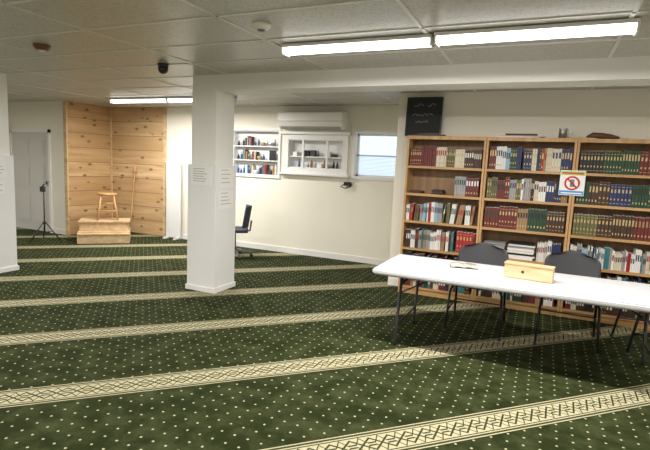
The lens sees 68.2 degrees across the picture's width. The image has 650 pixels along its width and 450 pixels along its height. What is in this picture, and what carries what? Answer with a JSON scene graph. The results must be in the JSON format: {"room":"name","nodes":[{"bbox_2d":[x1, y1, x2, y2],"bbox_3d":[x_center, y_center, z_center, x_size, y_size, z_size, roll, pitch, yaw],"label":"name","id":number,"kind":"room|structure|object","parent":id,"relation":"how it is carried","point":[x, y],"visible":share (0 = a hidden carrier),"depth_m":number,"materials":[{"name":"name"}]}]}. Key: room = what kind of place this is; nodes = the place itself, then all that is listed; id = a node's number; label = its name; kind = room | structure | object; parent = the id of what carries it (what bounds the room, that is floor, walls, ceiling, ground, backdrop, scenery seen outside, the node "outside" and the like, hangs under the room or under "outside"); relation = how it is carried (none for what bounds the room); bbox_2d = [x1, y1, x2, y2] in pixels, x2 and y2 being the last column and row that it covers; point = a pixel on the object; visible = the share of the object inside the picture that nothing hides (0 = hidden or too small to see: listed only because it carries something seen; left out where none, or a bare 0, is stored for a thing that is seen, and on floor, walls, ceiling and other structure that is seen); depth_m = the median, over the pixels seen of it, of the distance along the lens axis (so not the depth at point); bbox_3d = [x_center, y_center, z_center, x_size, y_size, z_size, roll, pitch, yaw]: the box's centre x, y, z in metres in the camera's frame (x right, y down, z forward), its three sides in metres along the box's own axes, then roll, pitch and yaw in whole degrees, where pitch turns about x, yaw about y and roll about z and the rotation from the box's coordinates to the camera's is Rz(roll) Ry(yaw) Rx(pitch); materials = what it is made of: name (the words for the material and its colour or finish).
{"room":"mosque","nodes":[
{"label":"mosque","id":0,"kind":"room"},
{"bbox_2d":[0,73,18,272],"bbox_3d":[-4.224,-0.642,6.019,0.428,2.480,0.428,6,8,24],"label":"support column","id":1,"kind":"structure","parent":0,"point":[8,240],"depth_m":6.07,"materials":[{"name":"paint"}]},
{"bbox_2d":[0,180,4,193],"bbox_3d":[-4.060,-0.467,5.929,0.004,0.170,0.200,6,8,24],"label":"notice","id":2,"kind":"object","parent":1,"relation":"attached to","point":[2,186],"visible":1,"depth_m":5.99,"materials":[{"name":"white paper"}]},
{"bbox_2d":[0,157,6,177],"bbox_3d":[-4.047,-0.710,5.902,0.004,0.260,0.250,6,8,24],"label":"notice","id":3,"kind":"object","parent":1,"relation":"attached to","point":[3,174],"visible":1,"depth_m":5.98,"materials":[{"name":"white paper"}]},
{"bbox_2d":[8,101,65,229],"bbox_3d":[-5.911,-1.161,9.503,2.500,2.480,0.140,6,8,24],"label":"wall","id":4,"kind":"structure","parent":0,"point":[48,115],"depth_m":9.08,"materials":[{"name":"beige paint"}]},
{"bbox_2d":[9,129,52,232],"bbox_3d":[-5.749,-0.873,9.363,1.200,1.960,0.133,6,8,24],"label":"door","id":5,"kind":"structure","parent":4,"relation":"in","point":[31,151],"depth_m":9.36,"materials":[{"name":"paint"}]},
{"bbox_2d":[52,228,65,234],"bbox_3d":[-5.996,0.031,9.583,2.500,0.090,0.015,6,8,24],"label":"baseboard","id":6,"kind":"structure","parent":4,"relation":"attached to","point":[57,231],"depth_m":9.15,"materials":[{"name":"white wood"}]},
{"bbox_2d":[185,90,235,293],"bbox_3d":[-1.339,-0.386,5.699,0.428,2.310,0.428,6,8,24],"label":"support column","id":7,"kind":"structure","parent":0,"point":[210,229],"depth_m":5.56,"materials":[{"name":"paint"}]},
{"bbox_2d":[190,166,211,185],"bbox_3d":[-1.419,-0.565,5.493,0.300,0.210,0.004,6,8,24],"label":"notice","id":8,"kind":"object","parent":7,"relation":"attached to","point":[200,175],"visible":1,"depth_m":5.49,"materials":[{"name":"white paper"}]},
{"bbox_2d":[219,190,232,208],"bbox_3d":[-1.159,-0.298,5.625,0.004,0.210,0.270,6,8,24],"label":"notice","id":9,"kind":"object","parent":7,"relation":"attached to","point":[225,197],"visible":1,"depth_m":5.62,"materials":[{"name":"white paper"}]},
{"bbox_2d":[219,167,233,187],"bbox_3d":[-1.145,-0.551,5.598,0.004,0.240,0.280,6,8,24],"label":"notice","id":10,"kind":"object","parent":7,"relation":"attached to","point":[226,174],"visible":1,"depth_m":5.59,"materials":[{"name":"white paper"}]},
{"bbox_2d":[167,105,398,259],"bbox_3d":[-1.540,-0.856,8.654,6.470,2.480,0.140,6,8,24],"label":"wall","id":11,"kind":"structure","parent":0,"point":[305,212],"depth_m":8.05,"materials":[{"name":"beige paint"}]},
{"bbox_2d":[163,107,166,236],"bbox_3d":[-3.088,-1.002,9.254,0.060,2.480,0.035,6,8,24],"label":"trim","id":12,"kind":"structure","parent":11,"relation":"attached to","point":[164,108],"depth_m":9.22,"materials":[{"name":"brown wood"}]},
{"bbox_2d":[233,128,281,178],"bbox_3d":[-1.190,-1.266,8.431,1.020,0.850,0.155,6,8,24],"label":"niche shelf","id":13,"kind":"object","parent":11,"relation":"attached to","point":[257,151],"visible":0.98,"depth_m":8.44,"materials":[{"name":"white paint"}]},
{"bbox_2d":[172,234,387,264],"bbox_3d":[-0.907,0.409,8.413,4.890,0.090,0.015,6,8,24],"label":"baseboard","id":14,"kind":"structure","parent":11,"relation":"attached to","point":[183,236],"depth_m":8.11,"materials":[{"name":"white wood"}]},
{"bbox_2d":[278,111,347,129],"bbox_3d":[-0.209,-1.684,7.751,1.150,0.280,0.229,6,8,24],"label":"air conditioner","id":15,"kind":"object","parent":11,"relation":"attached to","point":[300,120],"visible":1,"depth_m":7.64,"materials":[{"name":"white plastic"}]},
{"bbox_2d":[278,131,351,177],"bbox_3d":[-0.154,-1.171,7.929,1.280,0.710,0.220,6,8,24],"label":"display cabinet","id":16,"kind":"object","parent":11,"relation":"attached to","point":[305,153],"visible":1,"depth_m":7.95,"materials":[{"name":"white paint"}]},
{"bbox_2d":[340,124,351,188],"bbox_3d":[0.359,-1.093,7.648,0.190,1.028,0.058,6,8,24],"label":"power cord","id":17,"kind":"object","parent":11,"relation":"attached to","point":[349,184],"visible":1,"depth_m":7.67,"materials":[{"name":"black plastic"}]},
{"bbox_2d":[351,130,396,181],"bbox_3d":[0.856,-1.081,7.502,0.880,0.770,0.130,6,8,24],"label":"window","id":18,"kind":"structure","parent":11,"relation":"in","point":[358,176],"depth_m":7.55,"materials":[{"name":"white"}]},
{"bbox_2d":[0,227,649,449],"bbox_3d":[-2.296,1.050,3.709,14.200,0.120,9.800,6,8,24],"label":"floor","id":19,"kind":"structure","parent":0,"point":[103,346],"depth_m":3.73,"materials":[{"name":"green carpet"}]},
{"bbox_2d":[29,180,60,242],"bbox_3d":[-4.869,-0.241,8.222,0.483,1.061,0.426,6,8,24],"label":"microphone stand","id":20,"kind":"object","parent":19,"relation":"on","point":[42,188],"visible":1,"depth_m":8.26,"materials":[{"name":"black metal"}]},
{"bbox_2d":[77,218,130,243],"bbox_3d":[-3.967,0.096,8.660,0.840,0.375,0.690,0,8,-21],"label":"wooden step platform","id":21,"kind":"object","parent":19,"relation":"on","point":[91,230],"visible":1,"depth_m":8.45,"materials":[{"name":"brown wood"}]},
{"bbox_2d":[96,192,118,219],"bbox_3d":[-3.950,-0.342,8.711,0.496,0.475,0.498,6,8,24],"label":"wooden stool","id":22,"kind":"object","parent":21,"relation":"on","point":[102,193],"depth_m":8.63,"materials":[{"name":"brown wood"}]},
{"bbox_2d":[63,101,162,235],"bbox_3d":[-3.976,-1.022,9.098,1.430,2.480,1.050,6,8,24],"label":"wood paneling","id":23,"kind":"structure","parent":19,"relation":"on","point":[103,146],"depth_m":9.42,"materials":[{"name":"brown wood"}]},
{"bbox_2d":[130,166,137,226],"bbox_3d":[-3.808,-0.487,9.484,0.132,1.342,0.211,6,8,24],"label":"wooden staff","id":24,"kind":"object","parent":19,"relation":"on","point":[134,167],"visible":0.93,"depth_m":9.47,"materials":[{"name":"brown wood"}]},
{"bbox_2d":[163,161,181,239],"bbox_3d":[-2.899,-0.466,9.111,0.360,1.470,0.200,6,8,24],"label":"partition panel","id":25,"kind":"object","parent":19,"relation":"on","point":[173,169],"visible":1,"depth_m":9.12,"materials":[{"name":"white paint"}]},
{"bbox_2d":[235,204,252,259],"bbox_3d":[-1.458,0.094,7.707,0.560,0.843,0.571,6,8,24],"label":"office chair","id":26,"kind":"object","parent":19,"relation":"on","point":[244,228],"visible":0.72,"depth_m":7.59,"materials":[{"name":"black plastic"}]},
{"bbox_2d":[398,136,486,302],"bbox_3d":[1.429,-0.091,5.849,0.911,1.935,0.294,6,8,24],"label":"bookcase","id":27,"kind":"object","parent":19,"relation":"on","point":[427,179],"visible":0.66,"depth_m":5.88,"materials":[{"name":"brown wood"}]},
{"bbox_2d":[405,97,443,135],"bbox_3d":[1.212,-1.328,5.885,0.440,0.471,0.063,6,8,24],"label":"chalkboard","id":28,"kind":"object","parent":27,"relation":"on","point":[423,114],"visible":0.92,"depth_m":5.88,"materials":[{"name":"black"}]},
{"bbox_2d":[413,133,445,135],"bbox_3d":[1.251,-1.081,5.756,0.380,0.034,0.100,6,8,24],"label":"desk tray","id":29,"kind":"object","parent":27,"relation":"on","point":[418,134],"visible":0.91,"depth_m":5.72,"materials":[{"name":"grey plastic"}]},
{"bbox_2d":[403,146,483,293],"bbox_3d":[1.420,-0.078,5.845,0.841,1.725,0.211,6,8,24],"label":"books","id":30,"kind":"object","parent":27,"relation":"in","point":[438,212],"visible":0.75,"depth_m":5.74,"materials":[{"name":"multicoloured paper"}]},
{"bbox_2d":[443,242,508,340],"bbox_3d":[1.520,0.614,4.754,0.532,0.826,0.595,6,8,24],"label":"chair","id":31,"kind":"object","parent":19,"relation":"on","point":[482,252],"visible":0.46,"depth_m":4.92,"materials":[{"name":"grey plastic"}]},
{"bbox_2d":[372,254,649,364],"bbox_3d":[1.645,0.779,4.065,2.380,0.680,0.830,6,8,24],"label":"folding table","id":32,"kind":"object","parent":19,"relation":"on","point":[632,296],"visible":0.99,"depth_m":3.90,"materials":[{"name":"plastic"}]},
{"bbox_2d":[450,262,477,269],"bbox_3d":[1.258,0.366,4.359,0.240,0.029,0.160,4,7,13],"label":"open book","id":33,"kind":"object","parent":32,"relation":"on","point":[452,264],"visible":1,"depth_m":4.31,"materials":[{"name":"beige paper"}]},
{"bbox_2d":[504,260,555,283],"bbox_3d":[1.681,0.386,3.957,0.380,0.128,0.112,7,8,31],"label":"box","id":34,"kind":"object","parent":32,"relation":"on","point":[512,269],"visible":1,"depth_m":3.91,"materials":[{"name":"brown wood"}]},
{"bbox_2d":[473,137,577,315],"bbox_3d":[2.260,-0.006,5.476,0.911,1.935,0.294,6,8,24],"label":"bookcase","id":35,"kind":"object","parent":19,"relation":"on","point":[485,233],"visible":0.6,"depth_m":5.47,"materials":[{"name":"brown wood"}]},
{"bbox_2d":[496,133,544,137],"bbox_3d":[2.191,-0.998,5.394,0.509,0.044,0.217,6,8,24],"label":"paper stack","id":36,"kind":"object","parent":35,"relation":"on","point":[506,134],"visible":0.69,"depth_m":5.30,"materials":[{"name":"white paper"}]},
{"bbox_2d":[478,146,572,306],"bbox_3d":[2.259,-0.003,5.468,0.839,1.746,0.211,6,8,24],"label":"books","id":37,"kind":"object","parent":35,"relation":"in","point":[501,157],"visible":0.74,"depth_m":5.36,"materials":[{"name":"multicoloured paper"}]},
{"bbox_2d":[558,128,570,137],"bbox_3d":[2.577,-0.987,5.185,0.090,0.110,0.106,-2,8,-30],"label":"mug","id":38,"kind":"object","parent":35,"relation":"on","point":[562,131],"visible":0.8,"depth_m":5.16,"materials":[{"name":"grey ceramic"}]},
{"bbox_2d":[558,170,585,195],"bbox_3d":[2.622,-0.446,5.092,0.240,0.265,0.016,6,8,24],"label":"poster","id":39,"kind":"object","parent":35,"relation":"attached to","point":[572,182],"visible":1,"depth_m":5.09,"materials":[{"name":"white paper"}]},
{"bbox_2d":[533,251,600,356],"bbox_3d":[2.280,0.684,4.476,0.549,0.826,0.606,6,8,24],"label":"chair","id":40,"kind":"object","parent":19,"relation":"on","point":[566,262],"visible":0.41,"depth_m":4.63,"materials":[{"name":"grey plastic"}]},
{"bbox_2d":[559,138,649,329],"bbox_3d":[3.091,0.079,5.104,0.911,1.935,0.294,6,8,24],"label":"bookcase","id":41,"kind":"object","parent":19,"relation":"on","point":[586,145],"visible":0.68,"depth_m":5.13,"materials":[{"name":"brown wood"}]},
{"bbox_2d":[578,132,621,138],"bbox_3d":[2.916,-0.933,5.024,0.472,0.073,0.085,6,8,24],"label":"folded cloth","id":42,"kind":"object","parent":41,"relation":"on","point":[594,135],"visible":0.88,"depth_m":5.01,"materials":[{"name":"brown fabric"}]},
{"bbox_2d":[564,150,649,319],"bbox_3d":[3.087,0.088,5.092,0.837,1.734,0.203,6,8,24],"label":"books","id":43,"kind":"object","parent":41,"relation":"in","point":[626,162],"visible":0.66,"depth_m":5.01,"materials":[{"name":"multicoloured paper"}]},
{"bbox_2d":[609,309,649,355],"bbox_3d":[3.016,0.735,4.333,0.595,0.826,0.532,5,8,17],"label":"chair","id":44,"kind":"object","parent":19,"relation":"on","point":[637,319],"visible":0.32,"depth_m":4.22,"materials":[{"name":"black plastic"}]},
{"bbox_2d":[0,0,649,107],"bbox_3d":[-2.138,-1.536,3.473,14.200,0.120,10.000,6,8,24],"label":"ceiling","id":45,"kind":"structure","parent":0,"point":[385,14],"depth_m":3.68,"materials":[{"name":"tile"}]},
{"bbox_2d":[33,43,50,51],"bbox_3d":[-2.504,-1.562,4.246,0.140,0.057,0.140,6,8,24],"label":"smoke detector","id":46,"kind":"object","parent":45,"relation":"attached to","point":[40,47],"visible":1,"depth_m":4.20,"materials":[{"name":"red plastic"}]},
{"bbox_2d":[110,97,168,103],"bbox_3d":[-3.009,-2.024,7.823,1.220,0.074,0.150,6,8,24],"label":"fluorescent light fixture","id":47,"kind":"object","parent":45,"relation":"attached to","point":[154,99],"visible":0.83,"depth_m":7.77,"materials":[{"name":"white plastic"}]},
{"bbox_2d":[157,63,168,73],"bbox_3d":[-1.641,-1.580,4.865,0.110,0.100,0.110,6,8,24],"label":"dome camera","id":48,"kind":"object","parent":45,"relation":"attached to","point":[162,67],"visible":1,"depth_m":4.83,"materials":[{"name":"black plastic"}]},
{"bbox_2d":[167,97,236,102],"bbox_3d":[-1.892,-1.910,7.322,1.220,0.074,0.150,6,8,24],"label":"fluorescent light fixture","id":49,"kind":"object","parent":45,"relation":"attached to","point":[169,99],"visible":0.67,"depth_m":7.41,"materials":[{"name":"white plastic"}]},
{"bbox_2d":[252,21,270,31],"bbox_3d":[-0.436,-1.349,3.285,0.130,0.052,0.130,6,8,24],"label":"smoke detector","id":50,"kind":"object","parent":45,"relation":"attached to","point":[261,26],"visible":1,"depth_m":3.24,"materials":[{"name":"white plastic"}]},
{"bbox_2d":[0,0,649,107],"bbox_3d":[-2.182,-1.464,3.390,14.200,0.006,9.800,6,8,24],"label":"grid","id":51,"kind":"object","parent":45,"relation":"attached to","point":[639,2],"visible":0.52,"depth_m":3.68,"materials":[{"name":"white metal"}]},
{"bbox_2d":[281,34,435,57],"bbox_3d":[0.222,-1.345,3.624,1.200,0.074,0.150,6,8,24],"label":"fluorescent light fixture","id":52,"kind":"object","parent":45,"relation":"attached to","point":[422,40],"visible":0.87,"depth_m":3.55,"materials":[{"name":"white plastic"}]},
{"bbox_2d":[193,56,649,94],"bbox_3d":[1.900,-1.290,4.114,7.340,0.170,0.330,6,8,24],"label":"beam","id":53,"kind":"structure","parent":45,"relation":"attached to","point":[635,70],"depth_m":4.34,"materials":[{"name":"paint"}]},
{"bbox_2d":[434,18,640,47],"bbox_3d":[1.318,-1.229,3.100,1.200,0.074,0.150,6,8,24],"label":"fluorescent light fixture","id":54,"kind":"object","parent":45,"relation":"attached to","point":[631,25],"visible":1,"depth_m":3.02,"materials":[{"name":"white plastic"}]},
{"bbox_2d":[388,88,649,278],"bbox_3d":[3.600,-0.252,5.721,5.370,2.480,1.290,6,8,24],"label":"wall","id":55,"kind":"structure","parent":0,"point":[623,113],"depth_m":5.48,"materials":[{"name":"beige paint"}]},
{"bbox_2d":[388,278,397,285],"bbox_3d":[0.931,0.756,6.333,0.210,0.090,0.015,6,8,24],"label":"baseboard","id":56,"kind":"structure","parent":55,"relation":"attached to","point":[391,281],"depth_m":6.34,"materials":[{"name":"white wood"}]}
]}

